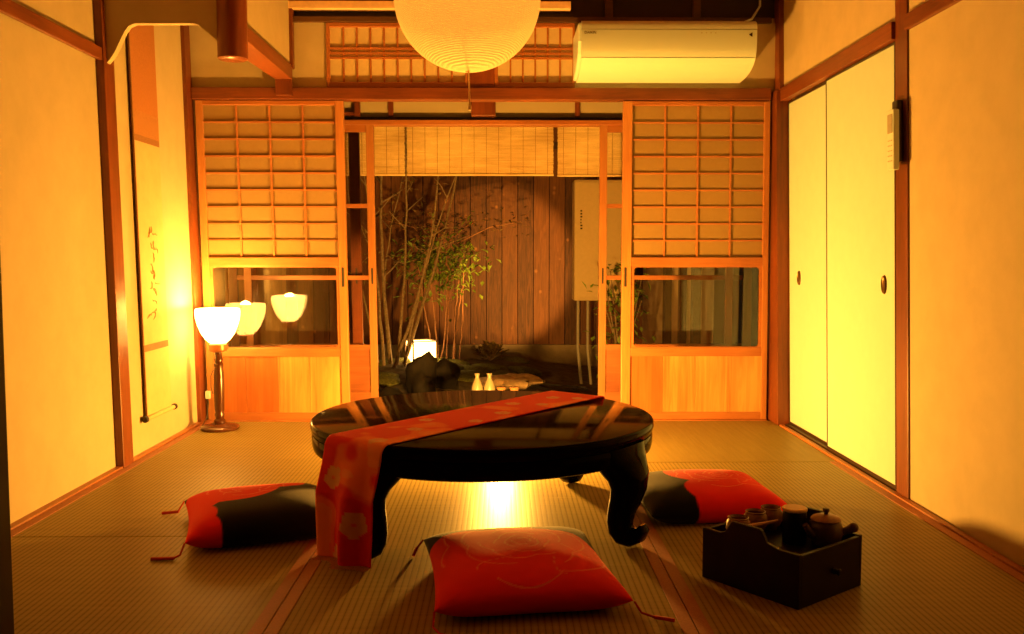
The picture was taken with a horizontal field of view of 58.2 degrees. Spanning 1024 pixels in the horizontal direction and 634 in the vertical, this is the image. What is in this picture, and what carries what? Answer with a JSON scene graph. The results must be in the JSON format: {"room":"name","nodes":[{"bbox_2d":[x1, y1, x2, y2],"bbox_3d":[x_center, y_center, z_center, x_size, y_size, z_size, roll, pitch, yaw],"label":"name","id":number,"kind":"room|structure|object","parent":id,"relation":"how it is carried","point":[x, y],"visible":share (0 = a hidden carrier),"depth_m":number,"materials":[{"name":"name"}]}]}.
{"room":"japanese tatami room","nodes":[
{"label":"japanese tatami room","id":0,"kind":"room"},
{"bbox_2d":[0,0,208,523],"bbox_3d":[-1.684,-0.490,3.146,0.173,2.520,3.380,0,4,-1],"label":"wall","id":1,"kind":"structure","parent":0,"point":[60,415],"depth_m":3.38,"materials":[{"name":"paint"}]},
{"bbox_2d":[0,0,101,59],"bbox_3d":[-1.609,-0.963,2.525,0.019,0.050,2.200,0,4,-1],"label":"beam","id":2,"kind":"structure","parent":1,"relation":"attached to","point":[9,8],"depth_m":3.20,"materials":[{"name":"brown wood"}]},
{"bbox_2d":[10,422,202,530],"bbox_3d":[-1.587,0.674,3.134,0.034,0.058,3.200,0,4,-1],"label":"baseboard","id":3,"kind":"structure","parent":1,"relation":"attached to","point":[21,521],"depth_m":3.44,"materials":[{"name":"brown wood"}]},
{"bbox_2d":[93,0,133,467],"bbox_3d":[-1.625,-0.587,3.702,0.103,2.400,0.100,0,4,-1],"label":"post","id":4,"kind":"object","parent":1,"relation":"attached to","point":[105,74],"visible":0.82,"depth_m":3.70,"materials":[{"name":"brown wood"}]},
{"bbox_2d":[127,25,177,422],"bbox_3d":[-1.611,-0.507,4.108,0.064,1.914,0.376,0,4,-1],"label":"scroll","id":5,"kind":"object","parent":1,"relation":"attached to","point":[141,45],"visible":1,"depth_m":4.10,"materials":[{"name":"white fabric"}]},
{"bbox_2d":[180,25,206,421],"bbox_3d":[-1.643,-0.653,4.699,0.089,2.400,0.100,0,4,-1],"label":"post","id":6,"kind":"object","parent":1,"relation":"attached to","point":[184,29],"visible":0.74,"depth_m":4.69,"materials":[{"name":"brown wood"}]},
{"bbox_2d":[247,0,289,62],"bbox_3d":[-1.131,-1.507,4.170,0.073,0.624,0.985,0,4,-1],"label":"wall","id":7,"kind":"structure","parent":0,"point":[268,19],"depth_m":4.27,"materials":[{"name":"paint"}]},
{"bbox_2d":[248,28,292,79],"bbox_3d":[-1.132,-1.195,4.196,0.123,0.104,0.975,0,4,-1],"label":"beam","id":8,"kind":"structure","parent":7,"relation":"attached to","point":[260,54],"depth_m":4.18,"materials":[{"name":"brown wood"}]},
{"bbox_2d":[189,18,774,92],"bbox_3d":[-0.142,-1.347,4.740,3.033,0.378,0.070,0,4,-1],"label":"wall","id":9,"kind":"structure","parent":0,"point":[310,70],"depth_m":4.70,"materials":[{"name":"paint"}]},
{"bbox_2d":[326,22,467,87],"bbox_3d":[-0.586,-1.335,4.702,0.719,0.325,0.028,0,4,-1],"label":"window","id":10,"kind":"structure","parent":9,"relation":"in","point":[357,54],"depth_m":4.70,"materials":[{"name":"paper"}]},
{"bbox_2d":[288,0,570,11],"bbox_3d":[-0.417,-1.579,4.676,1.430,0.038,0.070,0,4,-1],"label":"beam","id":11,"kind":"structure","parent":9,"relation":"attached to","point":[296,5],"depth_m":4.64,"materials":[{"name":"brown wood"}]},
{"bbox_2d":[191,87,770,101],"bbox_3d":[-0.152,-1.143,4.732,2.960,0.060,0.082,0,4,-1],"label":"beam","id":12,"kind":"structure","parent":9,"relation":"attached to","point":[347,94],"depth_m":4.70,"materials":[{"name":"brown wood"}]},
{"bbox_2d":[275,79,292,95],"bbox_3d":[-1.158,-1.165,4.671,0.083,0.080,0.030,0,4,-1],"label":"beam","id":13,"kind":"structure","parent":12,"relation":"on","point":[283,87],"depth_m":4.66,"materials":[{"name":"brown wood"}]},
{"bbox_2d":[470,68,494,87],"bbox_3d":[-0.158,-1.337,4.721,0.138,0.329,0.060,0,4,-1],"label":"post","id":14,"kind":"object","parent":12,"relation":"on","point":[484,79],"visible":0.19,"depth_m":4.70,"materials":[{"name":"brown wood"}]},
{"bbox_2d":[293,16,771,23],"bbox_3d":[-0.157,-1.514,4.711,2.966,0.027,0.075,0,4,-1],"label":"beam","id":15,"kind":"structure","parent":9,"relation":"attached to","point":[296,19],"depth_m":4.68,"materials":[{"name":"brown wood"}]},
{"bbox_2d":[605,0,700,16],"bbox_3d":[0.721,-1.692,4.707,0.490,0.328,0.030,0,4,-1],"label":"post","id":16,"kind":"object","parent":15,"relation":"on","point":[696,4],"visible":0.78,"depth_m":4.70,"materials":[{"name":"brown wood"}]},
{"bbox_2d":[294,0,774,17],"bbox_3d":[-0.146,-1.696,4.722,3.037,0.322,0.040,0,4,-1],"label":"beam","id":17,"kind":"structure","parent":9,"relation":"on","point":[579,8],"depth_m":4.72,"materials":[{"name":"brown wood"}]},
{"bbox_2d":[495,23,574,87],"bbox_3d":[0.116,-1.336,4.710,0.410,0.325,0.028,0,4,-1],"label":"window","id":18,"kind":"structure","parent":9,"relation":"in","point":[545,60],"depth_m":4.71,"materials":[{"name":"paper"}]},
{"bbox_2d":[573,21,756,82],"bbox_3d":[0.737,-1.301,4.535,0.846,0.238,0.362,0,4,-1],"label":"air conditioner","id":19,"kind":"object","parent":9,"relation":"attached to","point":[603,51],"visible":1,"depth_m":4.37,"materials":[{"name":"white plastic"}]},
{"bbox_2d":[581,21,756,28],"bbox_3d":[0.746,-1.386,4.367,0.832,0.046,0.035,0,4,-1],"label":"grille","id":20,"kind":"object","parent":19,"relation":"attached to","point":[584,24],"depth_m":4.35,"materials":[{"name":"white plastic"}]},
{"bbox_2d":[214,267,766,405],"bbox_3d":[-0.146,-0.650,5.107,3.421,2.460,0.520,0,4,-1],"label":"wall","id":21,"kind":"structure","parent":0,"point":[219,272],"depth_m":5.28,"materials":[{"name":"beige paint"}]},
{"bbox_2d":[344,120,622,126],"bbox_3d":[-0.129,-1.105,5.252,3.167,0.028,0.090,0,4,-1],"label":"beam","id":22,"kind":"structure","parent":21,"relation":"attached to","point":[376,123],"depth_m":5.21,"materials":[{"name":"brown wood"}]},
{"bbox_2d":[344,117,622,119],"bbox_3d":[-0.129,-1.129,5.253,3.167,0.016,0.065,0,4,-1],"label":"beam","id":23,"kind":"structure","parent":22,"relation":"on","point":[345,118],"depth_m":5.22,"materials":[{"name":"brown wood"}]},
{"bbox_2d":[344,102,622,116],"bbox_3d":[-0.130,-1.200,5.226,3.130,0.129,0.050,0,4,-1],"label":"window","id":24,"kind":"structure","parent":23,"relation":"on","point":[351,109],"depth_m":5.24,"materials":[{"name":"clear glass"}]},
{"bbox_2d":[471,102,495,116],"bbox_3d":[-0.163,-1.460,5.183,0.140,0.654,0.060,0,4,-1],"label":"post","id":25,"kind":"object","parent":23,"relation":"on","point":[479,109],"visible":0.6,"depth_m":5.17,"materials":[{"name":"brown wood"}]},
{"bbox_2d":[779,0,1023,567],"bbox_3d":[1.464,-0.497,3.249,0.152,2.520,3.531,0,4,-1],"label":"wall","id":26,"kind":"structure","parent":0,"point":[966,61],"depth_m":2.85,"materials":[{"name":"paint"}]},
{"bbox_2d":[780,22,894,100],"bbox_3d":[1.383,-1.080,3.988,0.040,0.065,1.334,0,4,-1],"label":"beam","id":27,"kind":"structure","parent":26,"relation":"attached to","point":[884,36],"depth_m":3.82,"materials":[{"name":"brown wood"}]},
{"bbox_2d":[780,424,1023,574],"bbox_3d":[1.383,0.675,3.115,0.022,0.058,3.103,0,4,-1],"label":"baseboard","id":28,"kind":"structure","parent":26,"relation":"attached to","point":[957,531],"depth_m":3.13,"materials":[{"name":"brown wood"}]},
{"bbox_2d":[895,0,909,499],"bbox_3d":[1.420,-0.559,3.278,0.079,2.400,0.244,0,4,-1],"label":"post","id":29,"kind":"object","parent":26,"relation":"attached to","point":[901,6],"visible":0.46,"depth_m":3.27,"materials":[{"name":"brown wood"}]},
{"bbox_2d":[887,100,902,170],"bbox_3d":[1.363,-0.647,3.273,0.047,0.250,0.084,0,4,-1],"label":"remote control","id":30,"kind":"object","parent":29,"relation":"attached to","point":[894,116],"visible":1,"depth_m":3.26,"materials":[{"name":"white plastic"}]},
{"bbox_2d":[904,0,961,29],"bbox_3d":[1.396,-0.977,2.391,0.028,0.052,1.673,0,4,-1],"label":"beam","id":31,"kind":"structure","parent":26,"relation":"attached to","point":[930,8],"depth_m":3.06,"materials":[{"name":"brown wood"}]},
{"bbox_3d":[-0.121,0.549,5.183,3.370,0.056,0.568,0,4,-1],"label":"floor","id":32,"kind":"structure","parent":0,"visible":0},
{"bbox_3d":[-0.078,0.476,5.122,0.455,0.098,0.260,0,4,-1],"label":"tray","id":33,"kind":"object","parent":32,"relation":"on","visible":0},
{"bbox_2d":[471,373,482,389],"bbox_3d":[-0.193,0.374,5.094,0.067,0.126,0.067,0,4,-1],"label":"bottle","id":34,"kind":"object","parent":33,"relation":"on","point":[477,385],"visible":0.73,"depth_m":5.08,"materials":[{"name":"white ceramic"}]},
{"bbox_2d":[484,373,494,389],"bbox_3d":[-0.125,0.374,5.095,0.067,0.126,0.067,0,4,-1],"label":"bottle","id":35,"kind":"object","parent":33,"relation":"on","point":[489,384],"visible":0.66,"depth_m":5.08,"materials":[{"name":"white ceramic"}]},
{"bbox_2d":[496,386,505,389],"bbox_3d":[-0.060,0.412,5.118,0.058,0.047,0.058,0,4,-1],"label":"cup","id":36,"kind":"object","parent":33,"relation":"on","point":[497,387],"visible":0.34,"depth_m":5.10,"materials":[{"name":"ceramic"}]},
{"bbox_2d":[509,386,518,390],"bbox_3d":[0.013,0.411,5.119,0.058,0.047,0.058,0,4,-1],"label":"cup","id":37,"kind":"object","parent":33,"relation":"on","point":[512,388],"visible":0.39,"depth_m":5.10,"materials":[{"name":"ceramic"}]},
{"bbox_3d":[-0.108,0.529,5.361,3.141,0.072,0.090,0,4,-1],"label":"beam","id":38,"kind":"structure","parent":32,"relation":"on","visible":0},
{"bbox_2d":[228,132,363,346],"bbox_3d":[-1.255,-0.299,5.308,0.794,1.588,0.031,0,4,-1],"label":"door","id":39,"kind":"structure","parent":38,"relation":"on","point":[353,137],"depth_m":5.29,"materials":[{"name":"brown wood"}]},
{"bbox_2d":[243,125,378,401],"bbox_3d":[-1.161,-0.296,5.269,0.779,1.588,0.031,0,4,-1],"label":"door","id":40,"kind":"structure","parent":38,"relation":"on","point":[364,376],"depth_m":5.27,"materials":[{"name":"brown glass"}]},
{"bbox_2d":[598,125,732,401],"bbox_3d":[0.886,-0.298,5.291,0.774,1.588,0.031,0,4,-1],"label":"door","id":41,"kind":"structure","parent":38,"relation":"on","point":[608,354],"depth_m":5.29,"materials":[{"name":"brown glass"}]},
{"bbox_2d":[633,267,751,345],"bbox_3d":[1.017,-0.300,5.333,0.750,1.588,0.031,0,4,-1],"label":"door","id":42,"kind":"structure","parent":38,"relation":"on","point":[746,277],"depth_m":5.34,"materials":[{"name":"brown wood"}]},
{"bbox_3d":[-0.088,-1.704,2.031,3.200,0.050,5.480,0,4,-1],"label":"ceiling","id":43,"kind":"structure","parent":0,"visible":0},
{"bbox_2d":[104,0,216,63],"bbox_3d":[-1.384,-1.396,3.645,0.531,0.777,0.032,0,4,-1],"label":"wall","id":44,"kind":"structure","parent":43,"relation":"hanging from","point":[121,16],"depth_m":3.64,"materials":[{"name":"paint"}]},
{"bbox_2d":[216,0,247,62],"bbox_3d":[-1.117,-1.406,3.653,0.121,0.758,0.116,0,4,-1],"label":"post","id":45,"kind":"object","parent":43,"relation":"hanging from","point":[231,15],"visible":1,"depth_m":3.62,"materials":[{"name":"brown wood"}]},
{"bbox_2d":[289,8,294,68],"bbox_3d":[-1.126,-1.558,4.668,0.032,0.590,0.055,0,4,-1],"label":"beam","id":46,"kind":"structure","parent":43,"relation":"attached to","point":[291,11],"depth_m":4.65,"materials":[{"name":"brown wood"}]},
{"bbox_2d":[394,0,540,110],"bbox_3d":[-0.142,-1.199,2.926,0.468,1.076,0.468,0,4,-1],"label":"paper lantern","id":47,"kind":"object","parent":43,"relation":"hanging from","point":[464,36],"visible":1,"depth_m":2.81,"materials":[{"name":"white paper"}]},
{"bbox_2d":[745,0,760,20],"bbox_3d":[1.143,-1.638,4.648,0.280,0.428,0.026,-1,4,-18],"label":"power cable","id":48,"kind":"object","parent":43,"relation":"hanging from","point":[759,6],"visible":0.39,"depth_m":4.68,"materials":[{"name":"white plastic"}]},
{"bbox_3d":[-0.088,0.803,2.197,3.200,0.064,5.480,0,4,-1],"label":"floor","id":49,"kind":"structure","parent":0,"visible":0},
{"bbox_2d":[0,255,13,633],"bbox_3d":[-0.890,-0.416,1.496,0.063,2.450,0.060,0,4,-1],"label":"post","id":50,"kind":"object","parent":49,"relation":"on","point":[6,584],"depth_m":1.56,"materials":[{"name":"brown wood"}]},
{"bbox_2d":[11,536,316,633],"bbox_3d":[-1.060,0.765,1.846,0.987,0.057,1.962,0,4,-1],"label":"mat","id":51,"kind":"object","parent":49,"relation":"on","point":[62,585],"visible":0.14,"depth_m":2.41,"materials":[{"name":"wicker"}]},
{"bbox_2d":[11,421,321,536],"bbox_3d":[-1.081,0.635,3.806,0.987,0.057,1.962,0,4,-1],"label":"mat","id":52,"kind":"object","parent":49,"relation":"on","point":[131,501],"visible":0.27,"depth_m":3.56,"materials":[{"name":"wicker"}]},
{"bbox_2d":[195,308,239,432],"bbox_3d":[-1.462,0.254,4.617,0.214,0.600,0.346,-1,4,-9],"label":"floor lamp","id":53,"kind":"object","parent":52,"relation":"on","point":[217,326],"visible":1,"depth_m":4.50,"materials":[{"name":"white glass"}]},
{"bbox_2d":[150,483,315,560],"bbox_3d":[-0.837,0.614,2.905,0.555,0.108,0.508,-1,4,-20],"label":"floor cushion","id":54,"kind":"object","parent":52,"relation":"on","point":[281,512],"visible":0.89,"depth_m":2.76,"materials":[{"name":"fabric"}]},
{"bbox_2d":[263,472,698,633],"bbox_3d":[-0.079,0.698,2.854,0.990,0.057,1.962,0,4,-1],"label":"mat","id":55,"kind":"object","parent":49,"relation":"on","point":[396,595],"visible":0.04,"depth_m":2.49,"materials":[{"name":"wicker"}]},
{"bbox_2d":[310,390,653,558],"bbox_3d":[-0.096,0.489,3.043,1.114,0.337,1.114,0,4,-1],"label":"round table","id":56,"kind":"object","parent":55,"relation":"on","point":[611,438],"visible":0.75,"depth_m":2.68,"materials":[{"name":"black paint"}]},
{"bbox_2d":[310,390,604,572],"bbox_3d":[-0.126,0.489,3.003,0.232,0.342,1.235,3,5,38],"label":"table runner","id":57,"kind":"object","parent":56,"relation":"on","point":[345,490],"visible":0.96,"depth_m":2.61,"materials":[{"name":"red fabric"}]},
{"bbox_2d":[412,526,674,633],"bbox_3d":[0.049,0.649,2.390,0.597,0.105,0.625,-1,4,-8],"label":"floor cushion","id":58,"kind":"object","parent":55,"relation":"on","point":[544,569],"visible":1,"depth_m":2.24,"materials":[{"name":"fabric"}]},
{"bbox_2d":[205,419,766,421],"bbox_3d":[-0.132,0.562,4.848,2.935,0.054,0.098,0,4,-1],"label":"threshold","id":59,"kind":"object","parent":49,"relation":"on","point":[207,419],"visible":0.16,"depth_m":4.81,"materials":[{"name":"brown wood"}]},
{"bbox_2d":[195,100,350,419],"bbox_3d":[-1.233,-0.285,4.767,0.772,1.648,0.035,0,4,-1],"label":"door","id":60,"kind":"structure","parent":59,"relation":"on","point":[272,173],"depth_m":4.75,"materials":[{"name":"wood"}]},
{"bbox_2d":[620,101,770,418],"bbox_3d":[0.953,-0.287,4.791,0.766,1.648,0.035,0,4,-1],"label":"door","id":61,"kind":"structure","parent":59,"relation":"on","point":[696,174],"depth_m":4.78,"materials":[{"name":"wood"}]},
{"bbox_2d":[646,421,834,461],"bbox_3d":[0.384,0.602,4.321,1.947,0.055,0.962,0,4,-1],"label":"mat","id":62,"kind":"object","parent":49,"relation":"on","point":[672,441],"visible":0.34,"depth_m":4.22,"materials":[{"name":"beige wicker"}]},
{"bbox_2d":[767,0,791,424],"bbox_3d":[1.387,-0.656,4.739,0.093,2.400,0.290,0,4,-1],"label":"post","id":63,"kind":"object","parent":49,"relation":"on","point":[778,253],"visible":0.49,"depth_m":4.67,"materials":[{"name":"brown wood"}]},
{"bbox_2d":[636,461,1023,633],"bbox_3d":[0.896,0.697,2.865,0.954,0.057,1.962,0,4,-1],"label":"mat","id":64,"kind":"object","parent":49,"relation":"on","point":[919,576],"visible":0.53,"depth_m":2.46,"materials":[{"name":"wicker"}]},
{"bbox_2d":[641,469,786,523],"bbox_3d":[0.656,0.596,3.139,0.470,0.111,0.450,0,4,-5],"label":"floor cushion","id":65,"kind":"object","parent":64,"relation":"on","point":[684,496],"visible":0.88,"depth_m":2.97,"materials":[{"name":"fabric"}]},
{"bbox_2d":[702,506,861,609],"bbox_3d":[0.717,0.614,2.424,0.276,0.173,0.320,-3,5,-38],"label":"box","id":66,"kind":"object","parent":64,"relation":"on","point":[754,560],"visible":0.87,"depth_m":2.34,"materials":[{"name":"brown wood"}]},
{"bbox_2d":[726,514,749,529],"bbox_3d":[0.606,0.566,2.463,0.066,0.063,0.066,-3,5,-38],"label":"tea cup","id":67,"kind":"object","parent":66,"relation":"on","point":[740,518],"visible":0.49,"depth_m":2.46,"materials":[{"name":"brown ceramic"}]},
{"bbox_2d":[744,508,767,529],"bbox_3d":[0.667,0.562,2.521,0.066,0.063,0.066,-3,5,-38],"label":"tea cup","id":68,"kind":"object","parent":66,"relation":"on","point":[755,515],"visible":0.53,"depth_m":2.50,"materials":[{"name":"brown ceramic"}]},
{"bbox_2d":[748,519,778,526],"bbox_3d":[0.641,0.550,2.428,0.146,0.016,0.016,-2,4,-25],"label":"scoop","id":69,"kind":"object","parent":66,"relation":"in","point":[770,521],"visible":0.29,"depth_m":2.43,"materials":[{"name":"brown wood"}]},
{"bbox_2d":[761,504,782,530],"bbox_3d":[0.721,0.559,2.563,0.066,0.063,0.066,-3,5,-38],"label":"tea cup","id":70,"kind":"object","parent":66,"relation":"on","point":[773,512],"visible":0.76,"depth_m":2.54,"materials":[{"name":"brown ceramic"}]},
{"bbox_2d":[764,527,817,554],"bbox_3d":[0.711,0.604,2.431,0.254,0.008,0.278,-3,5,-38],"label":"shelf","id":71,"kind":"object","parent":66,"relation":"attached to","point":[774,537],"depth_m":2.43,"materials":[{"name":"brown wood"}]},
{"bbox_2d":[782,504,807,545],"bbox_3d":[0.750,0.551,2.443,0.065,0.095,0.065,-3,5,-38],"label":"caddy","id":72,"kind":"object","parent":66,"relation":"in","point":[794,516],"visible":0.99,"depth_m":2.42,"materials":[{"name":"brown wood"}]},
{"bbox_2d":[802,507,858,547],"bbox_3d":[0.832,0.551,2.399,0.121,0.101,0.105,3,5,37],"label":"teapot","id":73,"kind":"object","parent":66,"relation":"on","point":[826,528],"visible":0.95,"depth_m":2.39,"materials":[{"name":"brown ceramic"}]},
{"bbox_2d":[809,520,842,547],"bbox_3d":[0.824,0.566,2.417,0.088,0.068,0.088,-3,5,-38],"label":"pot","id":74,"kind":"object","parent":73,"relation":"attached to","point":[822,533],"depth_m":2.38,"materials":[{"name":"brown ceramic"}]},
{"bbox_2d":[786,424,895,490],"bbox_3d":[1.418,0.615,3.999,0.049,0.062,1.333,0,4,-1],"label":"sill","id":75,"kind":"structure","parent":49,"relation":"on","point":[790,426],"depth_m":4.12,"materials":[{"name":"black paint"}]},
{"bbox_2d":[788,82,826,444],"bbox_3d":[1.417,-0.253,4.340,0.030,1.624,0.742,0,4,-1],"label":"door","id":76,"kind":"structure","parent":75,"relation":"on","point":[806,112],"depth_m":4.37,"materials":[{"name":"paper"}]},
{"bbox_2d":[826,42,895,488],"bbox_3d":[1.401,-0.210,3.701,0.030,1.624,0.812,0,4,-1],"label":"door","id":77,"kind":"structure","parent":75,"relation":"on","point":[860,188],"depth_m":3.66,"materials":[{"name":"paper"}]},
{"label":"outside","id":78,"kind":"structure","parent":0,"visible":0},
{"bbox_2d":[378,359,597,395],"bbox_3d":[-0.375,0.442,6.931,4.600,0.220,2.900,0,4,-1],"label":"ground","id":79,"kind":"structure","parent":78,"point":[553,373],"depth_m":7.20,"materials":[{"name":"soil"}]},
{"bbox_2d":[225,267,286,346],"bbox_3d":[-1.990,-0.738,6.735,0.034,2.900,2.658,0,4,-1],"label":"wall","id":80,"kind":"structure","parent":79,"relation":"on","point":[269,296],"depth_m":7.42,"materials":[{"name":"brown wood"}]},
{"bbox_2d":[379,386,402,396],"bbox_3d":[-0.885,0.559,6.003,0.407,0.246,0.314,0,4,-1],"label":"rock","id":81,"kind":"object","parent":79,"relation":"on","point":[386,391],"visible":0.18,"depth_m":5.96,"materials":[{"name":"grey stone"}]},
{"bbox_2d":[346,127,494,367],"bbox_3d":[-0.752,-0.614,6.726,1.296,2.006,0.530,0,4,-1],"label":"tree","id":82,"kind":"object","parent":79,"relation":"on","point":[412,317],"visible":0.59,"depth_m":6.75,"materials":[{"name":"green plant"}]},
{"bbox_2d":[404,351,436,393],"bbox_3d":[-0.613,0.467,6.173,0.223,0.480,0.218,0,4,-1],"label":"rock","id":83,"kind":"object","parent":79,"relation":"on","point":[421,375],"visible":0.62,"depth_m":6.13,"materials":[{"name":"grey stone"}]},
{"bbox_2d":[435,358,460,389],"bbox_3d":[-0.472,0.407,6.392,0.228,0.237,0.176,0,4,-1],"label":"rock","id":84,"kind":"object","parent":79,"relation":"on","point":[448,372],"visible":0.61,"depth_m":6.33,"materials":[{"name":"grey stone"}]},
{"bbox_2d":[378,356,541,389],"bbox_3d":[-0.619,0.418,7.175,1.761,0.252,1.728,0,4,-1],"label":"moss","id":85,"kind":"object","parent":79,"relation":"on","point":[387,379],"visible":0.23,"depth_m":6.92,"materials":[{"name":"green plant"}]},
{"bbox_2d":[405,338,437,361],"bbox_3d":[-0.685,0.296,6.928,0.194,0.260,0.194,-2,4,-25],"label":"lantern","id":86,"kind":"object","parent":85,"relation":"on","point":[420,347],"visible":0.41,"depth_m":6.85,"materials":[{"name":"paper"}]},
{"bbox_2d":[378,206,529,358],"bbox_3d":[-0.485,-0.263,7.313,1.280,1.267,0.694,0,4,-1],"label":"leafy shrub","id":87,"kind":"object","parent":85,"relation":"on","point":[446,273],"visible":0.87,"depth_m":7.24,"materials":[{"name":"green plant"}]},
{"bbox_2d":[479,373,544,389],"bbox_3d":[-0.020,0.460,6.546,0.518,0.106,0.438,0,4,-1],"label":"stepping stone","id":88,"kind":"object","parent":85,"relation":"on","point":[523,380],"visible":0.73,"depth_m":6.45,"materials":[{"name":"grey stone"}]},
{"bbox_2d":[378,344,597,365],"bbox_3d":[-0.389,0.405,8.251,4.600,0.319,0.080,0,4,-1],"label":"wall","id":89,"kind":"structure","parent":79,"relation":"on","point":[540,353],"depth_m":8.21,"materials":[{"name":"wood"}]},
{"bbox_2d":[286,127,642,343],"bbox_3d":[-0.370,-1.017,8.147,4.477,2.530,0.040,0,4,-1],"label":"fence","id":90,"kind":"object","parent":89,"relation":"on","point":[307,323],"visible":0.19,"depth_m":8.19,"materials":[{"name":"brown wood"}]},
{"bbox_2d":[472,339,508,360],"bbox_3d":[-0.183,0.268,7.527,0.306,0.187,0.303,-1,4,-11],"label":"shrub","id":91,"kind":"object","parent":79,"relation":"on","point":[488,349],"visible":0.98,"depth_m":7.49,"materials":[{"name":"green plant"}]},
{"bbox_2d":[531,383,587,391],"bbox_3d":[0.327,0.509,6.802,0.480,0.071,0.252,0,4,-1],"label":"garden hose","id":92,"kind":"object","parent":79,"relation":"on","point":[547,384],"visible":0.75,"depth_m":6.81,"materials":[{"name":"plastic"}]},
{"bbox_2d":[572,180,621,384],"bbox_3d":[0.818,-0.250,7.073,0.700,1.584,0.230,0,4,-1],"label":"water heater","id":93,"kind":"object","parent":79,"relation":"on","point":[585,193],"visible":0.61,"depth_m":6.94,"materials":[{"name":"paint"}]},
{"bbox_2d":[582,263,655,377],"bbox_3d":[0.779,0.089,6.569,0.608,0.999,0.498,0,4,-1],"label":"shrub","id":94,"kind":"object","parent":79,"relation":"on","point":[610,292],"visible":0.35,"depth_m":6.54,"materials":[{"name":"green plant"}]},
{"bbox_2d":[642,267,738,342],"bbox_3d":[1.251,-0.741,6.770,0.150,2.900,2.740,0,4,-1],"label":"wall","id":95,"kind":"structure","parent":79,"relation":"on","point":[712,291],"depth_m":6.10,"materials":[{"name":"paint"}]},
{"bbox_2d":[345,127,404,175],"bbox_3d":[-1.069,-1.111,5.629,0.826,0.490,0.014,0,4,-1],"label":"bamboo blind","id":96,"kind":"object","parent":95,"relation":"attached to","point":[394,161],"visible":0.23,"depth_m":5.64,"materials":[{"name":"wood"}]},
{"bbox_2d":[407,127,553,175],"bbox_3d":[-0.195,-1.111,5.638,0.902,0.490,0.014,0,4,-1],"label":"bamboo blind","id":97,"kind":"object","parent":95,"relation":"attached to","point":[498,147],"visible":0.62,"depth_m":5.64,"materials":[{"name":"wood"}]},
{"bbox_2d":[557,127,621,176],"bbox_3d":[0.728,-1.110,5.648,0.900,0.494,0.014,0,4,-1],"label":"bamboo blind","id":98,"kind":"object","parent":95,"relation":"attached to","point":[577,147],"visible":0.23,"depth_m":5.65,"materials":[{"name":"wood"}]},
{"bbox_2d":[662,267,671,342],"bbox_3d":[1.151,-0.666,6.788,0.049,2.650,0.108,0,4,-1],"label":"post","id":99,"kind":"object","parent":95,"relation":"attached to","point":[667,284],"depth_m":6.78,"materials":[{"name":"brown wood"}]},
{"bbox_2d":[677,267,686,342],"bbox_3d":[1.157,-0.629,6.216,0.049,2.650,0.063,0,4,-1],"label":"post","id":100,"kind":"object","parent":95,"relation":"attached to","point":[682,284],"depth_m":6.22,"materials":[{"name":"brown wood"}]},
{"bbox_2d":[690,267,701,342],"bbox_3d":[1.162,-0.600,5.781,0.049,2.650,0.090,0,4,-1],"label":"post","id":101,"kind":"object","parent":95,"relation":"attached to","point":[695,309],"depth_m":5.78,"materials":[{"name":"brown wood"}]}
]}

